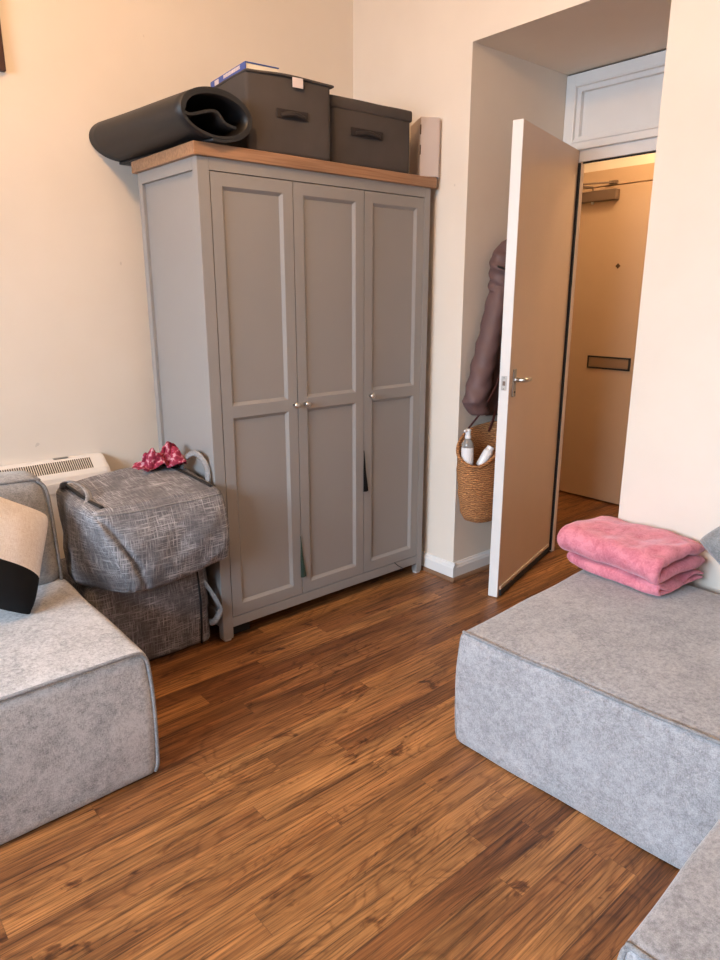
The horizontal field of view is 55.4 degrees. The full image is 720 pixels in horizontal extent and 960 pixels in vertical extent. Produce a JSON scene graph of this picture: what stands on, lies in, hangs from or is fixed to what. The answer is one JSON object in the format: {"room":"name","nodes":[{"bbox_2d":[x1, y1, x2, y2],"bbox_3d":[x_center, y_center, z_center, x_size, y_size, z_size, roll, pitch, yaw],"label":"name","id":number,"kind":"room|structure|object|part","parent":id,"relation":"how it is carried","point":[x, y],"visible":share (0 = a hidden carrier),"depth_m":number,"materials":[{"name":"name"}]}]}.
{"room":"living room","nodes":[
{"label":"living room","id":0,"kind":"room"},
{"bbox_2d":[0,0,352,470],"bbox_3d":[-1.694,-0.744,2.201,4.548,2.950,0.150,-13,20,-39],"label":"wall","id":1,"kind":"structure","parent":0,"point":[76,368],"depth_m":2.63,"materials":[{"name":"paint"}]},
{"bbox_2d":[0,23,5,71],"bbox_3d":[-1.470,-1.720,2.017,0.688,0.800,0.022,-13,20,-39],"label":"picture frame","id":2,"kind":"object","parent":1,"relation":"attached to","point":[2,57],"visible":1,"depth_m":2.31,"materials":[{"name":"brown wood"}]},
{"bbox_2d":[0,490,679,959],"bbox_3d":[0.305,0.983,1.654,6.310,0.100,5.938,-13,20,-39],"label":"floor","id":3,"kind":"structure","parent":0,"point":[314,793],"depth_m":1.75,"materials":[{"name":"brown wood"}]},
{"bbox_2d":[0,453,110,558],"bbox_3d":[-1.538,0.347,2.455,1.335,0.710,0.105,-13,20,-39],"label":"heater","id":4,"kind":"object","parent":3,"relation":"on","point":[54,471],"visible":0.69,"depth_m":2.67,"materials":[{"name":"metal"}]},
{"bbox_2d":[0,457,92,475],"bbox_3d":[-1.544,0.033,2.358,1.238,0.033,0.050,-13,20,-39],"label":"grille","id":5,"kind":"object","parent":4,"relation":"attached to","point":[64,466],"depth_m":2.67,"materials":[{"name":"white plastic"}]},
{"bbox_2d":[0,471,159,844],"bbox_3d":[-1.278,0.464,1.919,1.015,0.770,1.003,-13,20,-39],"label":"sofa","id":6,"kind":"object","parent":3,"relation":"on","point":[79,724],"visible":0.91,"depth_m":1.82,"materials":[{"name":"light grey woven fabric"}]},
{"bbox_2d":[0,497,47,613],"bbox_3d":[-1.099,0.201,2.018,0.245,0.410,0.423,14,21,42],"label":"cushion","id":7,"kind":"object","parent":6,"relation":"on","point":[23,529],"visible":1,"depth_m":2.02,"materials":[{"name":"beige fabric"}]},
{"bbox_3d":[-1.443,0.232,2.055,0.988,0.393,0.227,-13,20,-39],"label":"backrest","id":8,"kind":"part","parent":6,"relation":"part of","materials":[{"name":"grey fabric"}]},
{"bbox_3d":[-1.179,0.668,1.855,1.015,0.409,0.699,-13,20,-39],"label":"seat","id":9,"kind":"part","parent":6,"relation":"part of","materials":[{"name":"grey fabric"}]},
{"bbox_2d":[58,558,222,659],"bbox_3d":[-0.873,0.477,2.666,0.493,0.350,0.490,-13,20,-39],"label":"bag","id":10,"kind":"object","parent":3,"relation":"on","point":[170,618],"visible":0.36,"depth_m":2.54,"materials":[{"name":"grey fabric"}]},
{"bbox_2d":[56,450,228,592],"bbox_3d":[-0.789,0.135,2.474,0.520,0.422,0.430,-13,20,-39],"label":"bag","id":11,"kind":"object","parent":10,"relation":"on","point":[125,530],"visible":0.98,"depth_m":2.34,"materials":[{"name":"grey fabric"}]},
{"bbox_3d":[-0.969,0.040,2.341,0.047,0.073,0.211,-14,20,-42],"label":"handle","id":12,"kind":"part","parent":11,"relation":"part of","materials":[{"name":"grey fabric"}]},
{"bbox_2d":[132,441,189,471],"bbox_3d":[-0.754,-0.095,2.603,0.236,0.094,0.145,-13,20,-39],"label":"bandana","id":13,"kind":"object","parent":11,"relation":"on","point":[170,455],"visible":0.99,"depth_m":2.58,"materials":[{"name":"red fabric"}]},
{"bbox_3d":[-0.621,-0.055,2.584,0.190,0.111,0.026,13,20,40],"label":"handle","id":14,"kind":"part","parent":11,"relation":"part of","materials":[{"name":"grey fabric"}]},
{"bbox_3d":[-0.572,0.478,2.653,0.090,0.190,0.022,5,16,20],"label":"handle","id":15,"kind":"part","parent":10,"relation":"part of","materials":[{"name":"grey fabric"}]},
{"bbox_2d":[216,621,249,633],"bbox_3d":[-0.571,0.576,2.885,0.095,0.045,0.255,-13,20,-39],"label":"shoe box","id":16,"kind":"object","parent":3,"relation":"on","point":[245,626],"visible":0.14,"depth_m":2.80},
{"bbox_2d":[131,140,436,641],"bbox_3d":[-0.262,-0.370,2.994,1.151,1.816,0.513,-13,20,-39],"label":"wardrobe","id":17,"kind":"object","parent":3,"relation":"on","point":[287,295],"visible":0.9,"depth_m":2.71,"materials":[{"name":"grey paint"}]},
{"bbox_3d":[-0.814,-0.308,2.822,0.045,1.764,0.034,-13,20,-39],"label":"corner post","id":18,"kind":"part","parent":17,"relation":"part of","materials":[{"name":"grey paint"}]},
{"bbox_2d":[89,86,251,165],"bbox_3d":[-0.690,-1.245,2.440,0.625,0.159,0.280,14,20,42],"label":"rolled mat","id":19,"kind":"object","parent":17,"relation":"on","point":[203,113],"visible":0.84,"depth_m":2.31,"materials":[{"name":"black plastic"}]},
{"bbox_3d":[-0.682,-0.287,2.650,0.022,1.714,0.404,-13,20,-39],"label":"panel","id":20,"kind":"part","parent":17,"relation":"part of","materials":[{"name":"grey paint"}]},
{"bbox_3d":[-0.531,-0.222,2.504,0.045,1.764,0.034,-13,20,-39],"label":"corner post","id":21,"kind":"part","parent":17,"relation":"part of","materials":[{"name":"grey paint"}]},
{"bbox_3d":[-0.381,-0.276,2.615,0.336,1.631,0.019,-13,20,-39],"label":"door","id":22,"kind":"part","parent":17,"relation":"part of","materials":[{"name":"grey paint"}]},
{"bbox_2d":[214,68,333,160],"bbox_3d":[-0.333,-1.336,2.578,0.358,0.265,0.363,-10,18,-33],"label":"storage box","id":23,"kind":"object","parent":17,"relation":"on","point":[290,114],"visible":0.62,"depth_m":2.43,"materials":[{"name":"grey fabric"}]},
{"bbox_2d":[210,61,278,86],"bbox_3d":[-0.426,-1.467,2.507,0.133,0.025,0.300,-10,18,-33],"label":"book","id":24,"kind":"object","parent":23,"relation":"on","point":[245,64],"visible":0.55,"depth_m":2.40,"materials":[{"name":"paper"}]},
{"bbox_3d":[-0.339,-1.458,2.553,0.358,0.017,0.344,-10,18,-33],"label":"lid","id":25,"kind":"part","parent":23,"relation":"part of","materials":[{"name":"grey fabric"}]},
{"bbox_3d":[-0.240,-1.303,2.446,0.126,0.030,0.004,-10,18,-33],"label":"handle","id":26,"kind":"part","parent":23,"relation":"part of","materials":[{"name":"black fabric"}]},
{"bbox_3d":[-0.251,-0.294,2.694,0.025,0.025,0.028,-13,20,-39],"label":"knob","id":27,"kind":"part","parent":17,"relation":"part of","materials":[{"name":"silver metal"}]},
{"bbox_2d":[300,536,305,577],"bbox_3d":[-0.239,0.323,2.881,0.028,0.184,0.007,-13,20,-39],"label":"dress hem","id":28,"kind":"object","parent":17,"relation":"in","point":[303,571],"visible":1,"depth_m":2.89,"materials":[{"name":"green fabric"}]},
{"bbox_3d":[-0.210,-0.303,2.727,0.025,0.025,0.028,-13,20,-39],"label":"knob","id":29,"kind":"part","parent":17,"relation":"part of","materials":[{"name":"silver metal"}]},
{"bbox_3d":[-0.119,-1.144,2.612,1.030,0.040,0.020,-13,20,-39],"label":"rail","id":30,"kind":"part","parent":17,"relation":"part of","materials":[{"name":"grey paint"}]},
{"bbox_3d":[-0.119,0.476,3.050,1.030,0.040,0.020,-13,20,-39],"label":"rail","id":31,"kind":"part","parent":17,"relation":"part of","materials":[{"name":"grey paint"}]},
{"bbox_3d":[-0.121,-0.334,2.830,0.342,1.631,0.019,-13,20,-39],"label":"door","id":32,"kind":"part","parent":17,"relation":"part of","materials":[{"name":"grey paint"}]},
{"bbox_2d":[363,453,367,491],"bbox_3d":[0.025,-0.039,3.018,0.028,0.187,0.007,-13,20,-39],"label":"sleeve end","id":33,"kind":"object","parent":17,"relation":"in","point":[365,488],"visible":1,"depth_m":3.02,"materials":[{"name":"black fabric"}]},
{"bbox_2d":[330,94,411,173],"bbox_3d":[-0.056,-1.393,2.836,0.416,0.241,0.393,-11,19,-36],"label":"storage box","id":34,"kind":"object","parent":17,"relation":"on","point":[362,133],"visible":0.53,"depth_m":2.69,"materials":[{"name":"grey fabric"}]},
{"bbox_3d":[0.028,-1.353,2.679,0.156,0.030,0.005,-11,19,-36],"label":"handle","id":35,"kind":"part","parent":34,"relation":"part of","materials":[{"name":"black fabric"}]},
{"bbox_3d":[-0.062,-1.488,2.818,0.416,0.049,0.374,-11,19,-36],"label":"lid","id":36,"kind":"part","parent":34,"relation":"part of","materials":[{"name":"grey fabric"}]},
{"bbox_3d":[0.141,-0.393,3.047,0.340,1.631,0.019,-13,20,-39],"label":"door","id":37,"kind":"part","parent":17,"relation":"part of","materials":[{"name":"grey paint"}]},
{"bbox_3d":[0.280,-0.403,3.177,0.034,1.764,0.034,-13,20,-39],"label":"corner post","id":38,"kind":"part","parent":17,"relation":"part of","materials":[{"name":"grey paint"}]},
{"bbox_2d":[410,117,440,178],"bbox_3d":[0.282,-1.431,2.986,0.090,0.236,0.171,-3,15,-10],"label":"cardboard box","id":39,"kind":"object","parent":17,"relation":"on","point":[425,132],"visible":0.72,"depth_m":2.92,"materials":[{"name":"beige cardboard"}]},
{"bbox_2d":[455,570,719,868],"bbox_3d":[0.867,0.619,2.069,0.864,0.394,0.796,-14,20,-41],"label":"sofa","id":40,"kind":"object","parent":3,"relation":"on","point":[600,694],"visible":0.91,"depth_m":1.82,"materials":[{"name":"light grey woven fabric"}]},
{"bbox_2d":[557,516,705,595],"bbox_3d":[0.937,0.247,2.389,0.304,0.153,0.407,-10,18,-33],"label":"blanket","id":41,"kind":"object","parent":40,"relation":"on","point":[643,558],"visible":1,"depth_m":2.29,"materials":[{"name":"pink fabric"}]},
{"bbox_2d":[700,526,719,563],"bbox_3d":[1.259,0.217,2.135,0.363,0.355,0.139,9,17,29],"label":"cushion","id":42,"kind":"object","parent":40,"relation":"on","point":[710,541],"visible":1,"depth_m":2.20,"materials":[{"name":"grey fabric"}]},
{"bbox_2d":[617,819,719,959],"bbox_3d":[1.045,0.884,1.076,0.949,0.396,0.925,-14,20,-41],"label":"ottoman","id":43,"kind":"object","parent":3,"relation":"on","point":[684,923],"visible":1,"depth_m":1.08,"materials":[{"name":"light grey woven fabric"}]},
{"bbox_2d":[353,0,719,593],"bbox_3d":[1.779,-0.673,1.937,0.669,2.950,5.088,-13,20,-39],"label":"wall","id":44,"kind":"structure","parent":0,"point":[479,67],"depth_m":2.69,"materials":[{"name":"paint"}]},
{"bbox_2d":[411,551,455,582],"bbox_3d":[0.216,0.375,3.552,0.030,0.086,0.740,-13,20,-39],"label":"baseboard","id":45,"kind":"structure","parent":44,"relation":"attached to","point":[437,566],"depth_m":3.36,"materials":[{"name":"white paint"}]},
{"bbox_2d":[453,549,489,581],"bbox_3d":[0.696,0.390,3.498,0.652,0.086,0.030,-13,20,-39],"label":"baseboard","id":46,"kind":"structure","parent":44,"relation":"attached to","point":[466,567],"depth_m":3.38,"materials":[{"name":"white paint"}]},
{"bbox_3d":[0.732,-1.009,3.107,0.060,0.090,0.098,-13,20,-39],"label":"coat hook","id":47,"kind":"object","parent":44,"relation":"attached to","visible":0},
{"bbox_2d":[462,239,506,415],"bbox_3d":[0.654,-0.683,3.091,0.504,0.780,0.142,-13,20,-39],"label":"coat","id":48,"kind":"object","parent":47,"relation":"hanging from","point":[485,363],"visible":0.42,"depth_m":2.99,"materials":[{"name":"purple fabric"}]},
{"bbox_2d":[488,239,506,291],"bbox_3d":[0.639,-0.940,3.013,0.179,0.245,0.123,-13,20,-39],"label":"hood","id":49,"kind":"object","parent":48,"relation":"attached to","point":[497,262],"depth_m":2.97,"materials":[{"name":"fabric"}]},
{"bbox_2d":[584,153,655,172],"bbox_3d":[1.890,-1.047,4.093,0.150,2.550,3.550,-13,20,-39],"label":"wall","id":50,"kind":"structure","parent":0,"point":[646,158],"depth_m":4.13,"materials":[{"name":"paint"}]},
{"bbox_2d":[559,180,652,504],"bbox_3d":[1.569,-0.808,4.247,0.204,1.984,0.780,-13,20,-39],"label":"door","id":51,"kind":"structure","parent":50,"relation":"in","point":[614,220],"depth_m":4.35,"materials":[{"name":"beige paint"}]},
{"bbox_3d":[1.423,-1.788,4.164,0.271,0.049,0.075,4,16,15],"label":"closer arm","id":52,"kind":"part","parent":51,"relation":"part of","materials":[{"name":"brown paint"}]},
{"bbox_3d":[1.576,-0.742,4.349,0.008,0.079,0.295,-13,20,-39],"label":"letter plate","id":53,"kind":"part","parent":51,"relation":"part of","materials":[{"name":"brown metal"}]},
{"bbox_2d":[583,163,654,189],"bbox_3d":[1.637,-0.851,4.295,0.044,2.066,0.930,-13,20,-39],"label":"door frame","id":54,"kind":"structure","parent":50,"relation":"attached to","point":[643,172],"depth_m":4.09,"materials":[{"name":"beige paint"}]},
{"bbox_3d":[1.042,-0.857,3.390,0.100,2.550,3.550,-13,20,-39],"label":"wall","id":55,"kind":"structure","parent":0,"visible":0},
{"bbox_2d":[488,119,579,596],"bbox_3d":[0.823,-0.495,3.140,0.108,1.973,0.721,10,18,32],"label":"door","id":56,"kind":"structure","parent":55,"relation":"in","point":[544,168],"depth_m":3.04,"materials":[{"name":"white paint"}]},
{"bbox_2d":[456,374,499,522],"bbox_3d":[0.550,-0.174,3.083,0.299,0.741,0.170,-13,20,-39],"label":"basket","id":57,"kind":"object","parent":56,"relation":"hanging from","point":[475,482],"visible":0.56,"depth_m":3.06,"materials":[{"name":"wicker"}]},
{"bbox_2d":[461,429,473,464],"bbox_3d":[0.475,-0.127,3.031,0.055,0.202,0.055,-13,20,-39],"label":"pump bottle","id":58,"kind":"object","parent":57,"relation":"in","point":[467,449],"visible":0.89,"depth_m":3.01,"materials":[{"name":"grey plastic"}]},
{"bbox_2d":[476,445,493,464],"bbox_3d":[0.560,-0.105,3.067,0.080,0.104,0.044,-2,15,-8],"label":"tube","id":59,"kind":"object","parent":57,"relation":"in","point":[487,452],"visible":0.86,"depth_m":3.05,"materials":[{"name":"white plastic"}]},
{"bbox_3d":[0.603,-0.405,2.870,0.024,0.060,0.002,10,18,32],"label":"latch plate","id":60,"kind":"part","parent":56,"relation":"part of","materials":[{"name":"silver metal"}]},
{"bbox_3d":[0.653,-0.410,2.900,0.006,0.118,0.032,10,18,32],"label":"handle plate","id":61,"kind":"part","parent":56,"relation":"part of","materials":[{"name":"metal"}]},
{"bbox_3d":[0.692,-0.425,2.903,0.054,0.019,0.074,10,18,32],"label":"lever","id":62,"kind":"part","parent":56,"relation":"part of","materials":[{"name":"silver metal"}]},
{"bbox_2d":[549,137,656,550],"bbox_3d":[1.233,-0.509,3.199,0.041,1.977,0.808,-13,20,-39],"label":"door frame","id":63,"kind":"structure","parent":55,"relation":"attached to","point":[646,146],"depth_m":3.29,"materials":[{"name":"white paint"}]},
{"bbox_2d":[563,50,665,150],"bbox_3d":[1.243,-1.623,2.908,0.100,0.326,0.808,-13,20,-39],"label":"transom","id":64,"kind":"object","parent":55,"relation":"attached to","point":[619,102],"visible":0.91,"depth_m":3.01,"materials":[{"name":"white paint"}]}
]}

